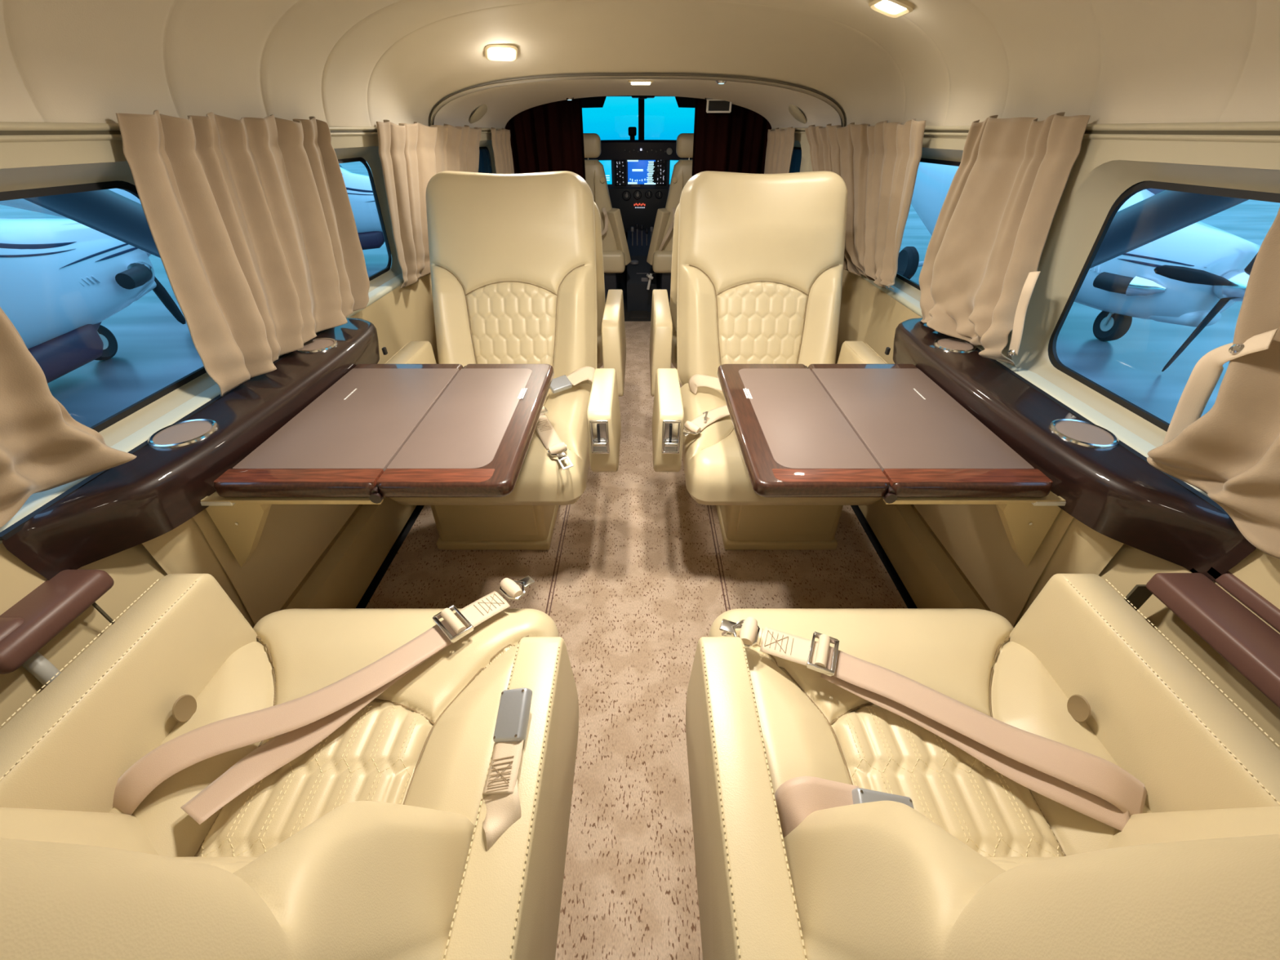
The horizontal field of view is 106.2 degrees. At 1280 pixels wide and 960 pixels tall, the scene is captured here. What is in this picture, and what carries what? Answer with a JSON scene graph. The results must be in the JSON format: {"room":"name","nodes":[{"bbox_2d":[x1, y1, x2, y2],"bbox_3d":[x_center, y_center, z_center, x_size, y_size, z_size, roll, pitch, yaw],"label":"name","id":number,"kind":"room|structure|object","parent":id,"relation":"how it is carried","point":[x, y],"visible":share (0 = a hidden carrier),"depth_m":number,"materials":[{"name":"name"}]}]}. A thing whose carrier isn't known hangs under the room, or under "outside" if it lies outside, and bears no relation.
{"room":"aircraft cabin","nodes":[
{"label":"aircraft cabin","id":0,"kind":"room"},
{"bbox_2d":[0,133,496,729],"bbox_3d":[-0.822,-0.093,1.089,0.214,1.108,4.174,1,36,1],"label":"wall","id":1,"kind":"structure","parent":0,"point":[405,315],"depth_m":0.71,"materials":[{"name":"beige plastic"}]},
{"bbox_2d":[0,617,61,687],"bbox_3d":[-0.808,0.263,0.597,0.141,0.188,0.110,0,36,0],"label":"handle","id":2,"kind":"object","parent":1,"relation":"attached to","point":[37,665],"visible":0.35,"depth_m":0.60,"materials":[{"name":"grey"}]},
{"bbox_2d":[0,569,115,674],"bbox_3d":[-0.764,0.205,0.625,0.084,0.153,0.145,0,36,0],"label":"armrest","id":3,"kind":"object","parent":1,"relation":"attached to","point":[55,603],"visible":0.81,"depth_m":0.60,"materials":[{"name":"brown leather"}]},
{"bbox_2d":[0,317,387,628],"bbox_3d":[-0.700,-0.017,1.047,0.176,0.415,0.863,0,36,0],"label":"console","id":4,"kind":"object","parent":1,"relation":"attached to","point":[259,555],"visible":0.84,"depth_m":0.79,"materials":[{"name":"brown wood"}]},
{"bbox_2d":[200,364,554,506],"bbox_3d":[-0.450,-0.115,0.940,0.498,0.044,0.487,0,36,0],"label":"folding table","id":5,"kind":"object","parent":4,"relation":"attached to","point":[380,431],"visible":1,"depth_m":0.84,"materials":[{"name":"brown wood"}]},
{"bbox_2d":[0,273,404,543],"bbox_3d":[-0.794,-0.213,1.003,0.105,0.053,4.172,1,36,1],"label":"window sill","id":6,"kind":"structure","parent":1,"relation":"attached to","point":[36,500],"depth_m":0.79,"materials":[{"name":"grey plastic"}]},
{"bbox_2d":[0,121,502,432],"bbox_3d":[-0.788,-0.381,0.880,0.201,0.439,4.172,0,36,0],"label":"window","id":7,"kind":"structure","parent":1,"relation":"in","point":[41,192],"depth_m":0.69,"materials":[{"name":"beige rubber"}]},
{"bbox_2d":[0,306,136,528],"bbox_3d":[-0.752,-0.073,0.411,0.086,0.417,0.444,0,36,0],"label":"curtain","id":8,"kind":"object","parent":7,"relation":"hanging from","point":[42,448],"visible":1,"depth_m":0.60,"materials":[{"name":"beige fabric"}]},
{"bbox_2d":[115,110,369,396],"bbox_3d":[-0.750,-0.497,0.994,0.068,0.418,0.595,0,36,0],"label":"curtain","id":9,"kind":"object","parent":7,"relation":"hanging from","point":[251,223],"visible":1,"depth_m":0.91,"materials":[{"name":"beige fabric"}]},
{"bbox_2d":[376,120,481,288],"bbox_3d":[-0.739,-1.068,1.814,0.056,0.460,0.999,2,36,3],"label":"curtain","id":10,"kind":"object","parent":7,"relation":"hanging from","point":[410,155],"visible":0.57,"depth_m":1.59,"materials":[{"name":"beige fabric"}]},
{"bbox_2d":[490,127,514,173],"bbox_3d":[-0.685,-1.539,2.432,0.051,0.397,0.266,3,36,4],"label":"curtain","id":11,"kind":"object","parent":7,"relation":"hanging from","point":[500,139],"visible":0.47,"depth_m":2.36,"materials":[{"name":"beige fabric"}]},
{"bbox_2d":[280,497,416,610],"bbox_3d":[-0.839,-0.234,2.007,0.105,0.215,2.280,0,36,0],"label":"lower wall panel","id":12,"kind":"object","parent":1,"relation":"attached to","point":[343,573],"depth_m":1.34,"materials":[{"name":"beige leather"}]},
{"bbox_2d":[337,157,391,280],"bbox_3d":[-0.858,-0.712,1.349,0.061,0.422,0.630,0,36,0],"label":"window","id":13,"kind":"structure","parent":1,"relation":"in","point":[362,160],"depth_m":1.54,"materials":[{"name":"black rubber"}]},
{"bbox_2d":[479,146,492,173],"bbox_3d":[-0.795,-1.447,2.358,0.060,0.422,0.433,3,36,4],"label":"window","id":14,"kind":"structure","parent":1,"relation":"in","point":[488,157],"depth_m":2.44,"materials":[{"name":"black rubber"}]},
{"bbox_2d":[355,271,917,959],"bbox_3d":[-0.011,-0.214,2.194,1.850,0.043,6.200,0,36,0],"label":"floor","id":15,"kind":"structure","parent":0,"point":[638,586],"depth_m":1.38,"materials":[{"name":"carpet"}]},
{"bbox_2d":[0,573,578,959],"bbox_3d":[-0.379,0.338,0.525,0.588,1.033,0.659,0,36,0],"label":"seat","id":16,"kind":"object","parent":15,"relation":"on","point":[370,843],"visible":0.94,"depth_m":0.51,"materials":[{"name":"beige leather"}]},
{"bbox_2d":[112,575,534,824],"bbox_3d":[-0.392,0.320,0.667,0.595,0.114,0.118,-26,43,-31],"label":"belt","id":17,"kind":"object","parent":16,"relation":"on","point":[300,724],"visible":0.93,"depth_m":0.61,"materials":[{"name":"beige fabric"}]},
{"bbox_2d":[109,608,559,857],"bbox_3d":[-0.395,0.391,0.650,0.510,0.147,0.520,0,36,0],"label":"seat cushion","id":18,"kind":"object","parent":16,"relation":"on","point":[426,741],"depth_m":0.63,"materials":[{"name":"beige leather"}]},
{"bbox_2d":[480,687,532,850],"bbox_3d":[-0.128,0.302,0.478,0.041,0.111,0.152,0,36,0],"label":"belt buckle","id":19,"kind":"object","parent":16,"relation":"attached to","point":[503,806],"visible":0.86,"depth_m":0.46,"materials":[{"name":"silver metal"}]},
{"bbox_2d":[384,170,621,550],"bbox_3d":[-0.367,-0.304,1.433,0.626,1.002,0.840,0,36,0],"label":"seat","id":20,"kind":"object","parent":15,"relation":"on","point":[513,256],"visible":0.59,"depth_m":1.43,"materials":[{"name":"beige leather"}]},
{"bbox_2d":[389,382,591,505],"bbox_3d":[-0.395,-0.139,1.377,0.510,0.147,0.520,0,36,0],"label":"seat cushion","id":21,"kind":"object","parent":20,"relation":"on","point":[541,480],"depth_m":1.20,"materials":[{"name":"beige leather"}]},
{"bbox_2d":[535,405,573,470],"bbox_3d":[-0.248,-0.139,1.246,0.060,0.033,0.376,-17,39,-22],"label":"belt","id":22,"kind":"object","parent":20,"relation":"on","point":[544,428],"visible":0.67,"depth_m":1.21,"materials":[{"name":"beige fabric"}]},
{"bbox_2d":[549,366,595,393],"bbox_3d":[-0.193,-0.291,1.422,0.165,0.062,0.047,-20,40,-25],"label":"belt","id":23,"kind":"object","parent":20,"relation":"on","point":[564,382],"visible":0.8,"depth_m":1.41,"materials":[{"name":"beige fabric"}]},
{"bbox_2d":[583,133,631,302],"bbox_3d":[-0.292,-1.647,3.191,0.457,1.066,0.438,0,36,0],"label":"seat","id":24,"kind":"object","parent":15,"relation":"on","point":[615,252],"visible":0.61,"depth_m":3.00,"materials":[{"name":"beige leather"}]},
{"bbox_2d":[602,249,625,272],"bbox_3d":[-0.311,-1.530,3.290,0.418,0.130,0.415,0,36,0],"label":"seat cushion","id":25,"kind":"object","parent":24,"relation":"on","point":[614,260],"depth_m":3.12,"materials":[{"name":"beige leather"}]},
{"bbox_2d":[594,202,626,395],"bbox_3d":[-0.370,-0.610,1.918,0.621,0.926,0.760,0,36,0],"label":"seat","id":26,"kind":"object","parent":15,"relation":"on","point":[611,341],"visible":0.22,"depth_m":1.69,"materials":[{"name":"beige leather"}]},
{"bbox_2d":[597,329,603,368],"bbox_3d":[-0.395,-0.630,2.052,0.510,0.147,0.520,0,36,0],"label":"seat cushion","id":27,"kind":"object","parent":26,"relation":"on","point":[600,362],"depth_m":1.86,"materials":[{"name":"beige leather"}]},
{"bbox_2d":[545,504,730,615],"bbox_3d":[-0.007,0.241,1.536,0.524,0.001,4.200,0,36,0],"label":"floor track","id":28,"kind":"object","parent":15,"relation":"on","point":[566,504],"visible":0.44,"depth_m":1.51,"materials":[{"name":"brown metal"}]},
{"bbox_2d":[630,311,648,318],"bbox_3d":[-0.011,-1.212,3.522,0.130,0.012,0.160,0,36,0],"label":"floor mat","id":29,"kind":"object","parent":15,"relation":"on","point":[633,314],"visible":1,"depth_m":3.50,"materials":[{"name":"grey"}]},
{"bbox_2d":[626,223,656,311],"bbox_3d":[0.008,-1.632,3.636,0.215,0.557,0.520,0,36,0],"label":"pedestal","id":30,"kind":"object","parent":15,"relation":"on","point":[639,298],"visible":0.95,"depth_m":3.51,"materials":[{"name":"grey plastic"}]},
{"bbox_2d":[649,204,679,395],"bbox_3d":[0.347,-0.610,1.918,0.621,0.926,0.760,0,36,0],"label":"seat","id":31,"kind":"object","parent":15,"relation":"on","point":[663,335],"visible":0.19,"depth_m":1.68,"materials":[{"name":"beige leather"}]},
{"bbox_2d":[671,330,676,368],"bbox_3d":[0.371,-0.630,2.052,0.510,0.147,0.520,0,36,0],"label":"seat cushion","id":32,"kind":"object","parent":31,"relation":"on","point":[673,362],"depth_m":1.87,"materials":[{"name":"beige leather"}]},
{"bbox_2d":[646,133,693,306],"bbox_3d":[0.269,-1.647,3.190,0.457,1.066,0.438,0,36,0],"label":"seat","id":33,"kind":"object","parent":15,"relation":"on","point":[660,250],"visible":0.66,"depth_m":3.00,"materials":[{"name":"beige leather"}]},
{"bbox_2d":[646,273,653,289],"bbox_3d":[0.063,-1.375,3.329,0.040,0.106,0.050,-10,37,-14],"label":"cover","id":34,"kind":"object","parent":33,"relation":"hanging from","point":[650,276],"visible":1,"depth_m":3.31,"materials":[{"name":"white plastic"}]},
{"bbox_2d":[652,249,672,272],"bbox_3d":[0.288,-1.530,3.290,0.418,0.130,0.415,0,36,0],"label":"seat cushion","id":35,"kind":"object","parent":33,"relation":"on","point":[661,259],"depth_m":3.12,"materials":[{"name":"beige leather"}]},
{"bbox_2d":[652,170,886,550],"bbox_3d":[0.344,-0.304,1.433,0.626,1.002,0.840,0,36,0],"label":"seat","id":36,"kind":"object","parent":15,"relation":"on","point":[761,256],"visible":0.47,"depth_m":1.43,"materials":[{"name":"beige leather"}]},
{"bbox_2d":[688,373,722,394],"bbox_3d":[0.221,-0.267,1.396,0.177,0.052,0.050,16,39,21],"label":"strap","id":37,"kind":"object","parent":36,"relation":"on","point":[695,381],"visible":0.65,"depth_m":1.40,"materials":[{"name":"beige fabric"}]},
{"bbox_2d":[683,404,729,436],"bbox_3d":[0.197,-0.174,1.279,0.276,0.040,0.059,-30,45,-34],"label":"belt","id":38,"kind":"object","parent":36,"relation":"on","point":[700,422],"visible":0.81,"depth_m":1.26,"materials":[{"name":"beige fabric"}]},
{"bbox_2d":[680,382,882,505],"bbox_3d":[0.371,-0.139,1.377,0.510,0.147,0.520,0,36,0],"label":"seat cushion","id":39,"kind":"object","parent":36,"relation":"on","point":[715,470],"depth_m":1.19,"materials":[{"name":"beige leather"}]},
{"bbox_2d":[685,573,1279,959],"bbox_3d":[0.356,0.338,0.525,0.588,1.033,0.659,0,36,0],"label":"seat","id":40,"kind":"object","parent":15,"relation":"on","point":[984,865],"visible":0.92,"depth_m":0.50,"materials":[{"name":"beige leather"}]},
{"bbox_2d":[774,776,914,837],"bbox_3d":[0.213,0.373,0.508,0.140,0.108,0.067,0,36,0],"label":"belt buckle","id":41,"kind":"object","parent":40,"relation":"on","point":[797,797],"visible":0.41,"depth_m":0.49,"materials":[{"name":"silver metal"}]},
{"bbox_2d":[708,608,1151,856],"bbox_3d":[0.371,0.391,0.650,0.510,0.147,0.520,0,36,0],"label":"seat cushion","id":42,"kind":"object","parent":40,"relation":"on","point":[811,726],"depth_m":0.64,"materials":[{"name":"beige leather"}]},
{"bbox_2d":[719,617,1146,831],"bbox_3d":[0.352,0.290,0.638,0.510,0.065,0.084,18,40,24],"label":"belt","id":43,"kind":"object","parent":40,"relation":"on","point":[1087,784],"visible":0.98,"depth_m":0.60,"materials":[{"name":"beige fabric"}]},
{"bbox_2d":[433,79,841,128],"bbox_3d":[-0.011,-1.601,2.078,1.524,0.172,0.795,0,36,0],"label":"arch","id":44,"kind":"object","parent":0,"point":[503,103],"depth_m":2.06,"materials":[{"name":"beige plastic"}]},
{"bbox_2d":[469,104,487,124],"bbox_3d":[-0.696,-1.592,2.082,0.099,0.082,0.150,0,36,0],"label":"oval cover","id":45,"kind":"object","parent":44,"relation":"attached to","point":[480,112],"visible":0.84,"depth_m":2.06,"materials":[{"name":"beige plastic"}]},
{"bbox_2d":[428,72,845,127],"bbox_3d":[-0.011,-1.353,1.742,1.536,0.188,0.008,0,36,0],"label":"trim","id":46,"kind":"structure","parent":44,"relation":"attached to","point":[579,76],"depth_m":1.70,"materials":[{"name":"plastic"}]},
{"bbox_2d":[627,80,653,84],"bbox_3d":[0.001,-1.548,1.866,0.100,0.019,0.050,0,36,0],"label":"dome lamp","id":47,"kind":"object","parent":44,"relation":"attached to","point":[633,82],"visible":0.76,"depth_m":1.85,"materials":[{"name":"beige plastic"}]},
{"bbox_2d":[706,98,732,112],"bbox_3d":[0.384,-1.829,2.349,0.125,0.053,0.014,0,36,0],"label":"air vent","id":48,"kind":"object","parent":44,"relation":"attached to","point":[713,105],"visible":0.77,"depth_m":2.35,"materials":[{"name":"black plastic"}]},
{"bbox_2d":[715,80,726,84],"bbox_3d":[0.298,-1.473,1.772,0.044,0.018,0.044,0,36,0],"label":"spot lamp","id":49,"kind":"object","parent":44,"relation":"attached to","point":[717,82],"visible":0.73,"depth_m":1.76,"materials":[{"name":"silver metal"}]},
{"bbox_2d":[788,104,806,124],"bbox_3d":[0.673,-1.592,2.082,0.099,0.082,0.150,0,36,0],"label":"oval cover","id":50,"kind":"object","parent":44,"relation":"attached to","point":[793,110],"visible":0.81,"depth_m":2.06,"materials":[{"name":"beige plastic"}]},
{"bbox_2d":[481,95,795,271],"bbox_3d":[-0.011,-1.979,3.507,1.630,1.570,1.950,0,36,0],"label":"wall","id":51,"kind":"structure","parent":0,"point":[483,151],"depth_m":2.53,"materials":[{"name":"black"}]},
{"bbox_2d":[584,139,692,232],"bbox_3d":[0.001,-2.295,3.750,1.300,0.595,0.476,0,36,0],"label":"panel","id":52,"kind":"object","parent":51,"relation":"attached to","point":[638,173],"visible":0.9,"depth_m":3.55,"materials":[{"name":"grey plastic"}]},
{"bbox_2d":[628,126,636,139],"bbox_3d":[-0.064,-2.688,3.733,0.064,0.091,0.050,0,36,0],"label":"standby compass","id":53,"kind":"object","parent":52,"relation":"on","point":[632,130],"visible":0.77,"depth_m":3.71,"materials":[{"name":"black plastic"}]},
{"bbox_2d":[638,97,644,139],"bbox_3d":[-0.011,-2.959,3.944,0.980,0.320,0.050,0,36,0],"label":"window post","id":54,"kind":"structure","parent":51,"relation":"in","point":[641,101],"depth_m":3.92,"materials":[{"name":"grey metal"}]},
{"bbox_2d":[0,0,1279,126],"bbox_3d":[-0.013,-0.416,0.346,1.540,0.285,3.350,0,36,0],"label":"ceiling","id":55,"kind":"structure","parent":0,"point":[337,63],"depth_m":0.97,"materials":[{"name":"plastic"}]},
{"bbox_2d":[484,44,518,61],"bbox_3d":[-0.442,-1.362,1.520,0.104,0.050,0.080,-10,37,-14],"label":"ceiling lamp","id":56,"kind":"object","parent":55,"relation":"attached to","point":[494,52],"visible":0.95,"depth_m":1.52,"materials":[{"name":"beige plastic"}]},
{"bbox_2d":[868,0,915,17],"bbox_3d":[0.544,-1.032,1.036,0.081,0.042,0.104,0,36,0],"label":"ceiling lamp","id":57,"kind":"object","parent":55,"relation":"attached to","point":[891,8],"visible":1,"depth_m":1.04,"materials":[{"name":"beige"}]},
{"bbox_2d":[478,95,801,173],"bbox_3d":[-0.011,-1.401,2.725,1.978,1.795,0.015,0,36,0],"label":"wall","id":58,"kind":"structure","parent":0,"point":[797,156],"depth_m":2.53,"materials":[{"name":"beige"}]},
{"bbox_2d":[505,97,585,180],"bbox_3d":[-0.511,-1.436,2.740,0.432,1.195,0.053,0,36,0],"label":"curtain","id":59,"kind":"object","parent":58,"relation":"hanging from","point":[546,137],"visible":0.26,"depth_m":2.50,"materials":[{"name":"brown fabric"}]},
{"bbox_2d":[691,97,771,177],"bbox_3d":[0.489,-1.435,2.739,0.432,1.195,0.053,0,36,0],"label":"curtain","id":60,"kind":"object","parent":58,"relation":"hanging from","point":[735,140],"visible":0.2,"depth_m":2.50,"materials":[{"name":"brown fabric"}]},
{"bbox_2d":[793,133,1279,750],"bbox_3d":[0.799,-0.093,1.089,0.217,1.108,4.174,-1,36,-1],"label":"wall","id":61,"kind":"structure","parent":0,"point":[1103,170],"depth_m":0.79,"materials":[{"name":"beige plastic"}]},
{"bbox_2d":[793,146,801,150],"bbox_3d":[0.772,-1.447,2.358,0.060,0.422,0.433,-3,36,-4],"label":"window","id":62,"kind":"structure","parent":61,"relation":"in","point":[794,148],"depth_m":2.27,"materials":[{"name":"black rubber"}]},
{"bbox_2d":[857,497,991,611],"bbox_3d":[0.816,-0.234,2.007,0.105,0.215,2.280,0,36,0],"label":"lower wall panel","id":63,"kind":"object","parent":61,"relation":"attached to","point":[931,577],"depth_m":1.34,"materials":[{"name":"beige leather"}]},
{"bbox_2d":[895,158,960,290],"bbox_3d":[0.835,-0.712,1.349,0.061,0.422,0.630,0,36,0],"label":"window","id":64,"kind":"structure","parent":61,"relation":"in","point":[915,285],"depth_m":1.35,"materials":[{"name":"black rubber"}]},
{"bbox_2d":[771,121,1279,708],"bbox_3d":[0.765,-0.281,0.953,0.201,0.685,4.172,0,36,0],"label":"window frame","id":65,"kind":"structure","parent":61,"relation":"in","point":[1127,193],"depth_m":0.62,"materials":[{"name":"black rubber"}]},
{"bbox_2d":[764,126,795,173],"bbox_3d":[0.666,-1.496,2.371,0.046,0.399,0.402,-3,36,-4],"label":"curtain","id":66,"kind":"object","parent":65,"relation":"hanging from","point":[780,142],"visible":0.42,"depth_m":2.29,"materials":[{"name":"beige fabric"}]},
{"bbox_2d":[804,118,925,289],"bbox_3d":[0.724,-1.000,1.697,0.067,0.430,1.002,-1,36,-2],"label":"curtain","id":67,"kind":"object","parent":65,"relation":"hanging from","point":[877,164],"visible":0.81,"depth_m":1.50,"materials":[{"name":"beige fabric"}]},
{"bbox_2d":[919,111,1090,365],"bbox_3d":[0.722,-0.515,1.024,0.086,0.424,0.437,-2,36,-2],"label":"curtain","id":68,"kind":"object","parent":65,"relation":"hanging from","point":[993,226],"visible":0.99,"depth_m":0.98,"materials":[{"name":"beige fabric"}]},
{"bbox_2d":[1007,271,1040,356],"bbox_3d":[0.726,-0.313,0.914,0.020,0.156,0.044,-25,43,-30],"label":"strap","id":69,"kind":"object","parent":68,"relation":"hanging from","point":[1028,286],"visible":1,"depth_m":0.91,"materials":[{"name":"beige fabric"}]},
{"bbox_2d":[1146,207,1279,559],"bbox_3d":[0.735,-0.068,0.416,0.089,0.431,0.510,-1,36,-1],"label":"curtain","id":70,"kind":"object","parent":65,"relation":"hanging from","point":[1231,453],"visible":1,"depth_m":0.57,"materials":[{"name":"beige fabric"}]},
{"bbox_2d":[1162,328,1278,444],"bbox_3d":[0.730,-0.101,0.612,0.055,0.198,0.066,0,36,0],"label":"strap","id":71,"kind":"object","parent":70,"relation":"hanging from","point":[1206,374],"visible":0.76,"depth_m":0.61,"materials":[{"name":"beige fabric"}]},
{"bbox_2d":[861,274,1213,501],"bbox_3d":[0.771,-0.213,1.003,0.105,0.053,4.172,-1,36,-1],"label":"trim","id":72,"kind":"structure","parent":61,"relation":"attached to","point":[1128,437],"depth_m":0.87,"materials":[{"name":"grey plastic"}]},
{"bbox_2d":[884,317,1256,627],"bbox_3d":[0.677,-0.017,1.047,0.176,0.415,0.863,0,36,0],"label":"console","id":73,"kind":"object","parent":61,"relation":"attached to","point":[1114,498],"visible":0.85,"depth_m":0.80,"materials":[{"name":"brown wood"}]},
{"bbox_2d":[717,364,1066,506],"bbox_3d":[0.427,-0.115,0.940,0.498,0.044,0.487,0,36,0],"label":"folding table","id":74,"kind":"object","parent":73,"relation":"attached to","point":[889,432],"visible":1,"depth_m":0.84,"materials":[{"name":"brown wood"}]},
{"bbox_3d":[-0.011,-2.577,3.071,1.600,0.030,1.950,0,36,0],"label":"ceiling","id":75,"kind":"structure","parent":0,"visible":0},
{"bbox_2d":[581,96,606,107],"bbox_3d":[-0.354,-2.980,3.770,0.230,0.094,0.016,0,36,0],"label":"sun visor","id":76,"kind":"object","parent":75,"relation":"attached to","point":[588,102],"visible":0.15,"depth_m":3.78,"materials":[{"name":"grey plastic"}]},
{"bbox_2d":[631,95,654,98],"bbox_3d":[0.018,-2.760,3.427,0.600,0.068,0.160,0,36,0],"label":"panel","id":77,"kind":"object","parent":75,"relation":"attached to","point":[633,96],"visible":0.11,"depth_m":3.39,"materials":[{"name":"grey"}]},
{"bbox_2d":[675,96,695,107],"bbox_3d":[0.355,-2.980,3.770,0.230,0.094,0.016,0,36,0],"label":"sun visor","id":78,"kind":"object","parent":75,"relation":"attached to","point":[682,102],"visible":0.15,"depth_m":3.78,"materials":[{"name":"grey plastic"}]},
{"label":"outside","id":79,"kind":"structure","parent":0,"visible":0},
{"bbox_2d":[0,160,1279,427],"bbox_3d":[-0.011,-12.657,21.710,120.000,0.001,130.000,0,36,0],"label":"ground","id":80,"kind":"structure","parent":79,"point":[155,350],"depth_m":6.87,"materials":[{"name":"concrete"}]},
{"bbox_2d":[0,217,186,383],"bbox_3d":[-7.773,-1.096,2.651,9.594,3.750,9.426,23,42,29],"label":"aircraft","id":81,"kind":"object","parent":80,"relation":"on","point":[60,279],"visible":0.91,"depth_m":5.73,"materials":[{"name":"white"}]},
{"bbox_2d":[0,164,384,249],"bbox_3d":[-9.102,-6.556,10.352,8.483,3.510,8.634,11,38,15],"label":"aircraft","id":82,"kind":"object","parent":80,"relation":"on","point":[358,187],"visible":0.19,"depth_m":10.64,"materials":[{"name":"white"}]},
{"bbox_2d":[897,162,1260,371],"bbox_3d":[6.527,-5.678,8.993,9.594,3.690,9.426,-23,42,-29],"label":"aircraft","id":83,"kind":"object","parent":80,"relation":"on","point":[1190,275],"visible":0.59,"depth_m":6.04,"materials":[{"name":"white metal"}]},
{"bbox_3d":[-0.011,-0.686,0.670,1.800,0.480,4.210,0,36,0],"label":"shell","id":84,"kind":"object","parent":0,"visible":0},
{"bbox_2d":[23,189,159,257],"bbox_3d":[-4.362,-1.221,1.585,7.100,1.672,2.000,0,36,0],"label":"high wing","id":85,"kind":"object","parent":84,"relation":"attached to","point":[112,214],"visible":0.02,"depth_m":1.70},
{"bbox_2d":[1089,190,1248,268],"bbox_3d":[4.338,-1.221,1.585,7.100,1.672,2.000,0,36,0],"label":"high wing","id":86,"kind":"object","parent":84,"relation":"attached to","point":[1162,214],"visible":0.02,"depth_m":1.72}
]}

